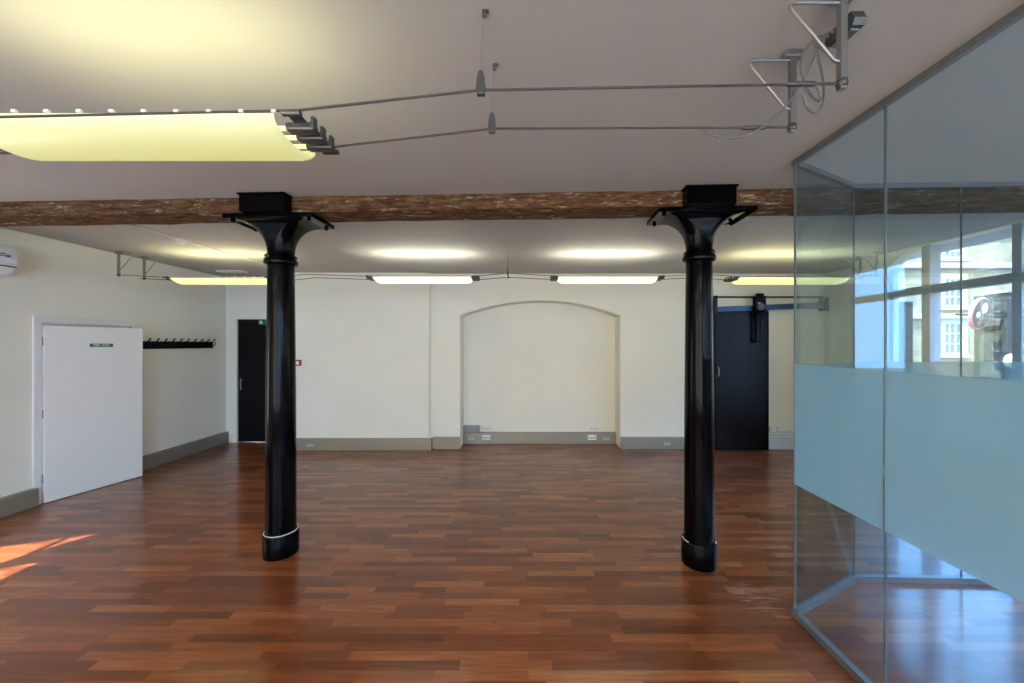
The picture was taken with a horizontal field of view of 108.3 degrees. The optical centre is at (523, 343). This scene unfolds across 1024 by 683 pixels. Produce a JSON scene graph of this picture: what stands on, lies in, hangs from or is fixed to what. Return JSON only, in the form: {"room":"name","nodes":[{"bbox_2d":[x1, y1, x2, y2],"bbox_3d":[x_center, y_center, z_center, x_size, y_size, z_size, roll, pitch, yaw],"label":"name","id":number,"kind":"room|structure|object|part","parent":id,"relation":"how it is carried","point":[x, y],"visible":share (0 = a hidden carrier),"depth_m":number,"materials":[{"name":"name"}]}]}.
{"room":"empty office","nodes":[
{"label":"empty office","id":0,"kind":"room"},
{"bbox_2d":[0,227,225,497],"bbox_3d":[-5.430,0.285,2.100,0.260,2.930,10.000,0,0,0],"label":"wall","id":1,"kind":"structure","parent":0,"point":[184,390],"depth_m":4.90,"materials":[{"name":"white paint"}]},
{"bbox_2d":[0,246,17,275],"bbox_3d":[-5.194,-0.825,3.300,0.213,0.280,0.840,0,0,0],"label":"air conditioner","id":2,"kind":"object","parent":1,"relation":"attached to","point":[8,256],"visible":1,"depth_m":3.66,"materials":[{"name":"white plastic"}]},
{"bbox_2d":[32,316,142,504],"bbox_3d":[-5.201,0.723,4.515,0.308,2.055,1.060,0,0,0],"label":"door","id":3,"kind":"structure","parent":1,"relation":"in","point":[87,382],"depth_m":4.35,"materials":[{"name":"white paint"}]},
{"bbox_2d":[0,431,228,517],"bbox_3d":[-5.270,1.651,1.985,0.060,0.195,9.170,0,0,0],"label":"baseboard","id":4,"kind":"structure","parent":1,"relation":"attached to","point":[14,503],"depth_m":5.26,"materials":[{"name":"grey paint"}]},
{"bbox_2d":[143,338,215,348],"bbox_3d":[-5.248,-0.008,5.700,0.104,0.156,1.160,0,0,0],"label":"coat rack","id":5,"kind":"object","parent":1,"relation":"attached to","point":[148,344],"visible":0.98,"depth_m":5.60,"materials":[{"name":"black metal"}]},
{"bbox_3d":[-5.286,0.015,5.700,0.028,0.110,1.160,0,0,0],"label":"rail","id":6,"kind":"part","parent":5,"relation":"part of","materials":[{"name":"black metal"}]},
{"bbox_2d":[0,0,1023,277],"bbox_3d":[-0.100,-1.280,2.100,11.000,0.200,10.000,0,0,0],"label":"ceiling","id":7,"kind":"structure","parent":0,"point":[965,123],"depth_m":1.82,"materials":[{"name":"paint"}]},
{"bbox_2d":[114,251,132,276],"bbox_3d":[-5.099,-1.020,4.720,0.212,0.319,0.040,0,0,0],"label":"bracket","id":8,"kind":"object","parent":7,"relation":"hanging from","point":[118,253],"visible":1,"depth_m":4.71,"materials":[{"name":"grey metal"}]},
{"bbox_3d":[-5.170,-1.019,4.720,0.022,0.318,0.022,0,0,0],"label":"post","id":9,"kind":"part","parent":8,"relation":"part of","materials":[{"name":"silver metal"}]},
{"bbox_2d":[123,273,874,277],"bbox_3d":[-0.330,-0.873,4.720,9.661,0.073,0.008,0,0,0],"label":"cable","id":10,"kind":"object","parent":8,"relation":"attached to","point":[500,273],"visible":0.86,"depth_m":4.72,"materials":[{"name":"grey plastic"}]},
{"bbox_2d":[162,276,266,284],"bbox_3d":[-3.920,-0.827,4.845,1.400,0.098,0.270,0,0,0],"label":"lamp","id":11,"kind":"object","parent":10,"relation":"hanging from","point":[234,280],"visible":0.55,"depth_m":4.75,"materials":[{"name":"beige plastic"}]},
{"bbox_2d":[365,275,479,283],"bbox_3d":[-1.310,-0.842,4.845,1.450,0.098,0.270,0,0,0],"label":"lamp","id":12,"kind":"object","parent":10,"relation":"hanging from","point":[382,280],"visible":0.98,"depth_m":4.75,"materials":[{"name":"beige plastic"}]},
{"bbox_2d":[373,277,471,283],"bbox_3d":[-1.313,-0.831,4.845,1.243,0.075,0.250,0,0,0],"label":"diffuser","id":13,"kind":"object","parent":12,"relation":"attached to","point":[382,280],"depth_m":4.75,"materials":[{"name":"beige plastic"}]},
{"bbox_2d":[550,275,664,283],"bbox_3d":[1.080,-0.842,4.845,1.470,0.098,0.270,0,0,0],"label":"lamp","id":14,"kind":"object","parent":10,"relation":"hanging from","point":[563,280],"visible":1,"depth_m":4.75,"materials":[{"name":"beige plastic"}]},
{"bbox_2d":[557,277,657,283],"bbox_3d":[1.077,-0.831,4.845,1.263,0.075,0.250,0,0,0],"label":"diffuser","id":15,"kind":"object","parent":14,"relation":"attached to","point":[563,280],"depth_m":4.75,"materials":[{"name":"beige plastic"}]},
{"bbox_2d":[723,276,856,284],"bbox_3d":[3.460,-0.827,4.845,1.590,0.098,0.270,0,0,0],"label":"lamp","id":16,"kind":"object","parent":10,"relation":"hanging from","point":[752,280],"visible":0.92,"depth_m":4.75,"materials":[{"name":"beige plastic"}]},
{"bbox_2d":[140,256,157,279],"bbox_3d":[-5.029,-1.020,4.970,0.212,0.319,0.040,0,0,0],"label":"bracket","id":17,"kind":"object","parent":7,"relation":"hanging from","point":[143,257],"visible":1,"depth_m":4.96,"materials":[{"name":"grey metal"}]},
{"bbox_3d":[-5.100,-1.019,4.970,0.022,0.318,0.022,0,0,0],"label":"post","id":18,"kind":"part","parent":17,"relation":"part of","materials":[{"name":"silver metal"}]},
{"bbox_2d":[140,277,858,279],"bbox_3d":[-0.330,-0.868,4.970,9.661,0.063,0.008,0,0,0],"label":"cable","id":19,"kind":"object","parent":17,"relation":"attached to","point":[315,277],"visible":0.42,"depth_m":4.97,"materials":[{"name":"grey metal"}]},
{"bbox_2d":[174,238,186,243],"bbox_3d":[-3.860,-1.153,4.160,0.110,0.051,0.110,0,0,0],"label":"smoke detector","id":20,"kind":"object","parent":7,"relation":"attached to","point":[177,240],"visible":0.99,"depth_m":4.13,"materials":[{"name":"white plastic"}]},
{"bbox_2d":[131,225,296,272],"bbox_3d":[-3.813,-1.172,4.700,0.053,0.012,2.803,0,0,3],"label":"conduit","id":21,"kind":"object","parent":7,"relation":"attached to","point":[131,225],"visible":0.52,"depth_m":4.34,"materials":[{"name":"white plastic"}]},
{"bbox_2d":[216,270,247,272],"bbox_3d":[-4.720,-1.169,5.980,0.400,0.019,0.160,0,0,0],"label":"ceiling vent","id":22,"kind":"object","parent":7,"relation":"in","point":[221,271],"visible":1,"depth_m":5.92,"materials":[{"name":"white plastic"}]},
{"bbox_2d":[476,9,488,96],"bbox_3d":[-0.143,-1.008,1.274,0.036,0.345,0.082,0,0,0],"label":"spacer","id":23,"kind":"object","parent":7,"relation":"hanging from","point":[480,83],"visible":1,"depth_m":1.24,"materials":[{"name":"grey metal"}]},
{"bbox_2d":[488,63,497,133],"bbox_3d":[-0.127,-1.016,1.526,0.036,0.328,0.082,0,0,0],"label":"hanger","id":24,"kind":"object","parent":7,"relation":"hanging from","point":[491,123],"visible":0.98,"depth_m":1.49,"materials":[{"name":"grey metal"}]},
{"bbox_2d":[0,187,1023,226],"bbox_3d":[-0.300,-1.117,3.030,10.000,0.123,0.272,0,0,2],"label":"ceiling beam","id":25,"kind":"structure","parent":7,"relation":"attached to","point":[809,201],"depth_m":2.94,"materials":[{"name":"brown wood"}]},
{"bbox_2d":[748,49,803,133],"bbox_3d":[1.012,-1.017,1.495,0.212,0.324,0.040,0,0,0],"label":"bracket","id":26,"kind":"object","parent":7,"relation":"hanging from","point":[790,56],"visible":0.97,"depth_m":1.49,"materials":[{"name":"grey metal"}]},
{"bbox_2d":[0,126,787,154],"bbox_3d":[-2.062,-0.823,1.495,6.275,0.113,0.008,0,0,0],"label":"cable","id":27,"kind":"object","parent":26,"relation":"attached to","point":[737,127],"visible":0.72,"depth_m":1.49,"materials":[{"name":"grey plastic"}]},
{"bbox_2d":[742,125,766,129],"bbox_3d":[0.930,-0.874,1.495,0.100,0.018,0.018,0,0,0],"label":"turnbuckle","id":28,"kind":"object","parent":27,"relation":"attached to","point":[745,127],"visible":0.9,"depth_m":1.49,"materials":[{"name":"grey metal"}]},
{"bbox_3d":[1.083,-1.016,1.495,0.022,0.323,0.022,0,0,0],"label":"post","id":29,"kind":"part","parent":26,"relation":"part of","materials":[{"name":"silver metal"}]},
{"bbox_3d":[1.083,-1.165,1.495,0.070,0.029,0.040,0,0,0],"label":"ceiling plate","id":30,"kind":"part","parent":26,"relation":"part of","materials":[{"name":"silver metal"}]},
{"bbox_2d":[789,0,852,90],"bbox_3d":[0.997,-1.017,1.243,0.212,0.324,0.040,0,0,0],"label":"bracket","id":31,"kind":"object","parent":7,"relation":"hanging from","point":[841,60],"visible":1,"depth_m":1.24,"materials":[{"name":"grey metal"}]},
{"bbox_2d":[0,82,837,117],"bbox_3d":[-2.070,-0.815,1.243,6.260,0.128,0.008,0,0,0],"label":"cable","id":32,"kind":"object","parent":31,"relation":"attached to","point":[818,83],"visible":1,"depth_m":1.24,"materials":[{"name":"grey metal"}]},
{"bbox_2d":[0,109,339,160],"bbox_3d":[-1.385,-0.752,1.369,1.300,0.098,0.272,0,0,0],"label":"lamp","id":33,"kind":"object","parent":32,"relation":"hanging from","point":[242,136],"visible":1,"depth_m":1.29,"materials":[{"name":"beige plastic"}]},
{"bbox_2d":[786,81,816,86],"bbox_3d":[0.930,-0.874,1.243,0.100,0.018,0.018,0,0,0],"label":"turnbuckle","id":34,"kind":"object","parent":32,"relation":"attached to","point":[789,83],"visible":1,"depth_m":1.24,"materials":[{"name":"grey metal"}]},
{"bbox_3d":[1.068,-1.165,1.243,0.070,0.029,0.040,0,0,0],"label":"ceiling plate","id":35,"kind":"part","parent":31,"relation":"part of","materials":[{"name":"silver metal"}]},
{"bbox_3d":[1.068,-1.016,1.243,0.022,0.323,0.022,0,0,0],"label":"post","id":36,"kind":"part","parent":31,"relation":"part of","materials":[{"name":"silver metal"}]},
{"bbox_2d":[825,11,866,47],"bbox_3d":[1.180,-1.149,1.360,0.044,0.060,0.130,0,0,0],"label":"ceiling fitting","id":37,"kind":"object","parent":7,"relation":"attached to","point":[856,19],"visible":0.73,"depth_m":1.32,"materials":[{"name":"grey metal"}]},
{"bbox_2d":[702,31,833,138],"bbox_3d":[0.906,-0.974,1.395,0.426,0.344,0.183,0,0,33],"label":"power flex","id":38,"kind":"object","parent":37,"relation":"hanging from","point":[822,97],"visible":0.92,"depth_m":1.36,"materials":[{"name":"grey plastic"}]},
{"bbox_2d":[847,256,863,279],"bbox_3d":[4.449,-1.020,4.970,0.212,0.319,0.040,0,0,0],"label":"bracket","id":39,"kind":"object","parent":7,"relation":"hanging from","point":[858,257],"visible":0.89,"depth_m":4.96,"materials":[{"name":"grey metal"}]},
{"bbox_3d":[4.520,-1.019,4.970,0.022,0.318,0.022,0,0,0],"label":"post","id":40,"kind":"part","parent":39,"relation":"part of","materials":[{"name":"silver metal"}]},
{"bbox_2d":[863,251,880,276],"bbox_3d":[4.429,-1.020,4.720,0.212,0.319,0.040,0,0,0],"label":"bracket","id":41,"kind":"object","parent":7,"relation":"hanging from","point":[875,253],"visible":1,"depth_m":4.71,"materials":[{"name":"grey metal"}]},
{"bbox_3d":[4.500,-1.019,4.720,0.022,0.318,0.022,0,0,0],"label":"post","id":42,"kind":"part","parent":41,"relation":"part of","materials":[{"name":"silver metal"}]},
{"bbox_2d":[0,442,1023,682],"bbox_3d":[-0.100,1.800,2.100,11.000,0.100,10.000,0,0,0],"label":"floor","id":43,"kind":"structure","parent":0,"point":[471,563],"depth_m":2.67,"materials":[{"name":"brown wood"}]},
{"bbox_2d":[222,192,334,561],"bbox_3d":[-2.035,0.286,3.101,0.730,2.928,0.470,0,0,2],"label":"column","id":44,"kind":"structure","parent":43,"relation":"on","point":[270,214],"depth_m":3.01,"materials":[{"name":"black metal"}]},
{"bbox_3d":[-2.035,-1.022,3.101,0.730,0.035,0.340,0,0,2],"label":"plate","id":45,"kind":"part","parent":44,"relation":"part of","materials":[{"name":"black metal"}]},
{"bbox_2d":[647,184,757,572],"bbox_3d":[1.400,0.286,2.962,0.730,2.928,0.470,0,0,2],"label":"column","id":46,"kind":"structure","parent":43,"relation":"on","point":[705,207],"depth_m":2.87,"materials":[{"name":"black metal"}]},
{"bbox_3d":[1.400,-1.022,2.962,0.730,0.035,0.340,0,0,2],"label":"plate","id":47,"kind":"part","parent":46,"relation":"part of","materials":[{"name":"black metal"}]},
{"bbox_2d":[791,3,1023,682],"bbox_3d":[3.189,0.285,0.113,2.929,2.928,5.286,0,0,0],"label":"glass wall","id":48,"kind":"structure","parent":43,"relation":"on","point":[947,438],"depth_m":1.69,"materials":[{"name":"glass"}]},
{"bbox_3d":[2.091,-1.163,2.558,0.802,0.031,0.028,0,0,-27],"label":"rail","id":49,"kind":"part","parent":48,"relation":"part of","materials":[{"name":"grey metal"}]},
{"bbox_3d":[2.091,1.728,2.558,0.802,0.041,0.036,0,0,-27],"label":"rail","id":50,"kind":"part","parent":48,"relation":"part of","materials":[{"name":"grey metal"}]},
{"bbox_3d":[1.743,1.728,-0.070,0.036,0.041,4.920,0,0,0],"label":"rail","id":51,"kind":"part","parent":48,"relation":"part of","materials":[{"name":"grey metal"}]},
{"bbox_3d":[1.743,-1.163,-0.070,0.028,0.031,4.920,0,0,0],"label":"rail","id":52,"kind":"part","parent":48,"relation":"part of","materials":[{"name":"grey"}]},
{"bbox_3d":[3.542,1.728,2.700,2.224,0.041,0.036,0,0,2],"label":"rail","id":53,"kind":"part","parent":48,"relation":"part of","materials":[{"name":"grey metal"}]},
{"bbox_3d":[3.542,-1.163,2.700,2.224,0.031,0.028,0,0,2],"label":"rail","id":54,"kind":"part","parent":48,"relation":"part of","materials":[{"name":"grey metal"}]},
{"bbox_2d":[226,273,824,447],"bbox_3d":[-0.100,0.285,6.460,11.000,2.930,0.680,0,0,0],"label":"wall","id":55,"kind":"structure","parent":0,"point":[519,354],"depth_m":6.20,"materials":[{"name":"white paint"}]},
{"bbox_2d":[232,315,265,442],"bbox_3d":[-4.610,0.620,6.605,1.130,2.260,0.110,0,0,0],"label":"door","id":56,"kind":"structure","parent":55,"relation":"in","point":[251,335],"depth_m":6.60,"materials":[{"name":"black paint"}]},
{"bbox_2d":[258,320,265,324],"bbox_3d":[-4.530,-0.388,6.583,0.380,0.095,0.034,0,0,0],"label":"exit sign","id":57,"kind":"object","parent":56,"relation":"attached to","point":[260,322],"visible":0.25,"depth_m":6.57,"materials":[{"name":"green plastic"}]},
{"bbox_2d":[296,360,301,365],"bbox_3d":[-3.725,0.310,6.093,0.100,0.100,0.053,0,0,0],"label":"fire alarm","id":58,"kind":"object","parent":55,"relation":"attached to","point":[298,362],"visible":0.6,"depth_m":6.07,"materials":[{"name":"red plastic"}]},
{"bbox_2d":[306,442,314,447],"bbox_3d":[-3.500,1.656,6.055,0.150,0.088,0.010,0,0,0],"label":"power socket","id":59,"kind":"object","parent":55,"relation":"attached to","point":[308,444],"visible":1,"depth_m":6.05,"materials":[{"name":"white plastic"}]},
{"bbox_2d":[463,425,479,431],"bbox_3d":[-0.925,1.492,6.513,0.280,0.115,0.054,0,0,0],"label":"box","id":60,"kind":"object","parent":55,"relation":"attached to","point":[466,428],"visible":1,"depth_m":6.49,"materials":[{"name":"grey metal"}]},
{"bbox_2d":[467,436,475,440],"bbox_3d":[-0.920,1.656,6.465,0.150,0.088,0.010,0,0,0],"label":"power socket","id":61,"kind":"object","parent":55,"relation":"attached to","point":[469,438],"visible":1,"depth_m":6.46,"materials":[{"name":"white plastic"}]},
{"bbox_2d":[482,435,489,439],"bbox_3d":[-0.660,1.632,6.463,0.146,0.086,0.014,0,0,0],"label":"outlet","id":62,"kind":"object","parent":55,"relation":"attached to","point":[484,437],"visible":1,"depth_m":6.46,"materials":[{"name":"white plastic"}]},
{"bbox_2d":[482,426,490,430],"bbox_3d":[-0.660,1.482,6.493,0.146,0.086,0.014,0,0,0],"label":"outlet","id":63,"kind":"object","parent":55,"relation":"attached to","point":[484,428],"visible":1,"depth_m":6.49,"materials":[{"name":"white plastic"}]},
{"bbox_2d":[296,432,683,450],"bbox_3d":[-0.415,1.651,6.305,7.070,0.195,0.490,0,0,0],"label":"baseboard","id":64,"kind":"structure","parent":55,"relation":"attached to","point":[321,444],"depth_m":6.14,"materials":[{"name":"grey wood"}]},
{"bbox_2d":[588,435,595,439],"bbox_3d":[1.190,1.632,6.463,0.146,0.086,0.014,0,0,0],"label":"outlet","id":65,"kind":"object","parent":55,"relation":"attached to","point":[590,437],"visible":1,"depth_m":6.46,"materials":[{"name":"white plastic"}]},
{"bbox_2d":[590,426,597,430],"bbox_3d":[1.230,1.482,6.493,0.146,0.086,0.014,0,0,0],"label":"outlet","id":66,"kind":"object","parent":55,"relation":"attached to","point":[592,428],"visible":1,"depth_m":6.49,"materials":[{"name":"white plastic"}]},
{"bbox_2d":[602,436,610,440],"bbox_3d":[1.440,1.656,6.465,0.150,0.088,0.010,0,0,0],"label":"power socket","id":67,"kind":"object","parent":55,"relation":"attached to","point":[604,438],"visible":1,"depth_m":6.46,"materials":[{"name":"white plastic"}]},
{"bbox_2d":[662,441,670,446],"bbox_3d":[2.370,1.656,6.135,0.150,0.088,0.010,0,0,0],"label":"power socket","id":68,"kind":"object","parent":55,"relation":"attached to","point":[664,443],"visible":1,"depth_m":6.13,"materials":[{"name":"white plastic"}]},
{"bbox_2d":[718,296,822,297],"bbox_3d":[4.050,-0.672,6.178,1.860,0.245,0.045,0,0,0],"label":"trim","id":69,"kind":"structure","parent":55,"relation":"attached to","point":[718,296],"depth_m":6.16,"materials":[{"name":"grey metal"}]},
{"bbox_2d":[713,296,828,312],"bbox_3d":[4.045,-0.650,6.112,1.850,0.280,0.175,0,0,0],"label":"door track","id":70,"kind":"object","parent":55,"relation":"attached to","point":[822,304],"visible":0.91,"depth_m":6.06,"materials":[{"name":"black metal"}]},
{"bbox_2d":[713,310,768,449],"bbox_3d":[3.585,0.591,6.094,0.880,2.311,0.113,0,0,0],"label":"door","id":71,"kind":"structure","parent":70,"relation":"hanging from","point":[741,364],"depth_m":6.09,"materials":[{"name":"black paint"}]},
{"bbox_2d":[753,293,765,342],"bbox_3d":[3.820,-0.420,5.999,0.170,0.800,0.102,0,0,0],"label":"hanger","id":72,"kind":"object","parent":70,"relation":"hanging from","point":[759,297],"visible":1,"depth_m":5.98,"materials":[{"name":"black metal"}]},
{"bbox_3d":[4.045,-0.608,6.053,1.850,0.155,0.055,0,0,0],"label":"rail","id":73,"kind":"part","parent":70,"relation":"part of","materials":[{"name":"grey metal"}]},
{"bbox_2d":[769,437,793,448],"bbox_3d":[4.545,1.654,6.170,0.990,0.188,0.060,0,0,0],"label":"baseboard","id":74,"kind":"structure","parent":55,"relation":"attached to","point":[774,442],"depth_m":6.14,"materials":[{"name":"grey"}]},
{"bbox_2d":[769,426,793,435],"bbox_3d":[4.540,1.450,6.169,0.920,0.160,0.058,0,0,0],"label":"conduit","id":75,"kind":"object","parent":55,"relation":"attached to","point":[772,429],"visible":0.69,"depth_m":6.16,"materials":[{"name":"grey"}]},
{"bbox_2d":[825,219,1023,476],"bbox_3d":[4.920,0.285,1.650,0.400,2.930,9.100,0,0,0],"label":"wall","id":76,"kind":"structure","parent":0,"point":[869,291],"depth_m":5.14,"materials":[{"name":"white paint"}]},
{"label":"outside","id":77,"kind":"structure","parent":0,"visible":0},
{"bbox_3d":[32.725,2.110,17.500,54.550,0.480,85.000,0,0,0],"label":"ground","id":78,"kind":"structure","parent":77,"visible":0},
{"bbox_2d":[899,298,915,361],"bbox_3d":[10.020,0.330,10.000,0.540,3.080,0.580,0,0,0],"label":"brick pier","id":79,"kind":"structure","parent":78,"relation":"on","point":[905,304],"depth_m":9.75,"materials":[{"name":"grey"}]},
{"bbox_2d":[888,222,1023,361],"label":"window","id":80,"kind":"structure","parent":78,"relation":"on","point":[993,258],"depth_m":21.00,"materials":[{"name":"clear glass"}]},
{"bbox_3d":[28.000,-1.445,20.920,30.000,0.070,0.160,0,0,0],"label":"band moulding","id":81,"kind":"part","parent":80,"relation":"part of","materials":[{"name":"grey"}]},
{"bbox_3d":[28.000,-4.305,20.920,30.000,0.070,0.160,0,0,0],"label":"band moulding","id":82,"kind":"part","parent":80,"relation":"part of","materials":[{"name":"grey"}]},
{"bbox_2d":[955,296,1011,361],"bbox_3d":[9.741,0.416,7.820,1.169,2.908,0.540,0,0,0],"label":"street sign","id":83,"kind":"object","parent":78,"relation":"on","point":[980,315],"visible":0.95,"depth_m":7.91,"materials":[{"name":"grey metal"}]},
{"bbox_3d":[9.749,-0.611,7.860,1.151,0.076,0.044,0,0,0],"label":"arm","id":84,"kind":"part","parent":83,"relation":"part of","materials":[{"name":"grey metal"}]},
{"bbox_3d":[9.924,0.416,8.000,0.180,2.908,0.180,0,0,0],"label":"post","id":85,"kind":"part","parent":83,"relation":"part of","materials":[{"name":"grey metal"}]},
{"bbox_2d":[982,290,1011,361],"bbox_3d":[10.389,0.362,8.000,0.440,3.016,0.440,0,0,0],"label":"pillar","id":86,"kind":"structure","parent":78,"relation":"on","point":[1001,326],"depth_m":7.90,"materials":[{"name":"stone"}]},
{"bbox_2d":[1003,354,1011,361],"bbox_3d":[9.232,1.028,7.000,0.210,1.685,0.210,0,0,0],"label":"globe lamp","id":87,"kind":"object","parent":78,"relation":"on","point":[1008,358],"visible":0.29,"depth_m":6.99,"materials":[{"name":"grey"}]}
]}

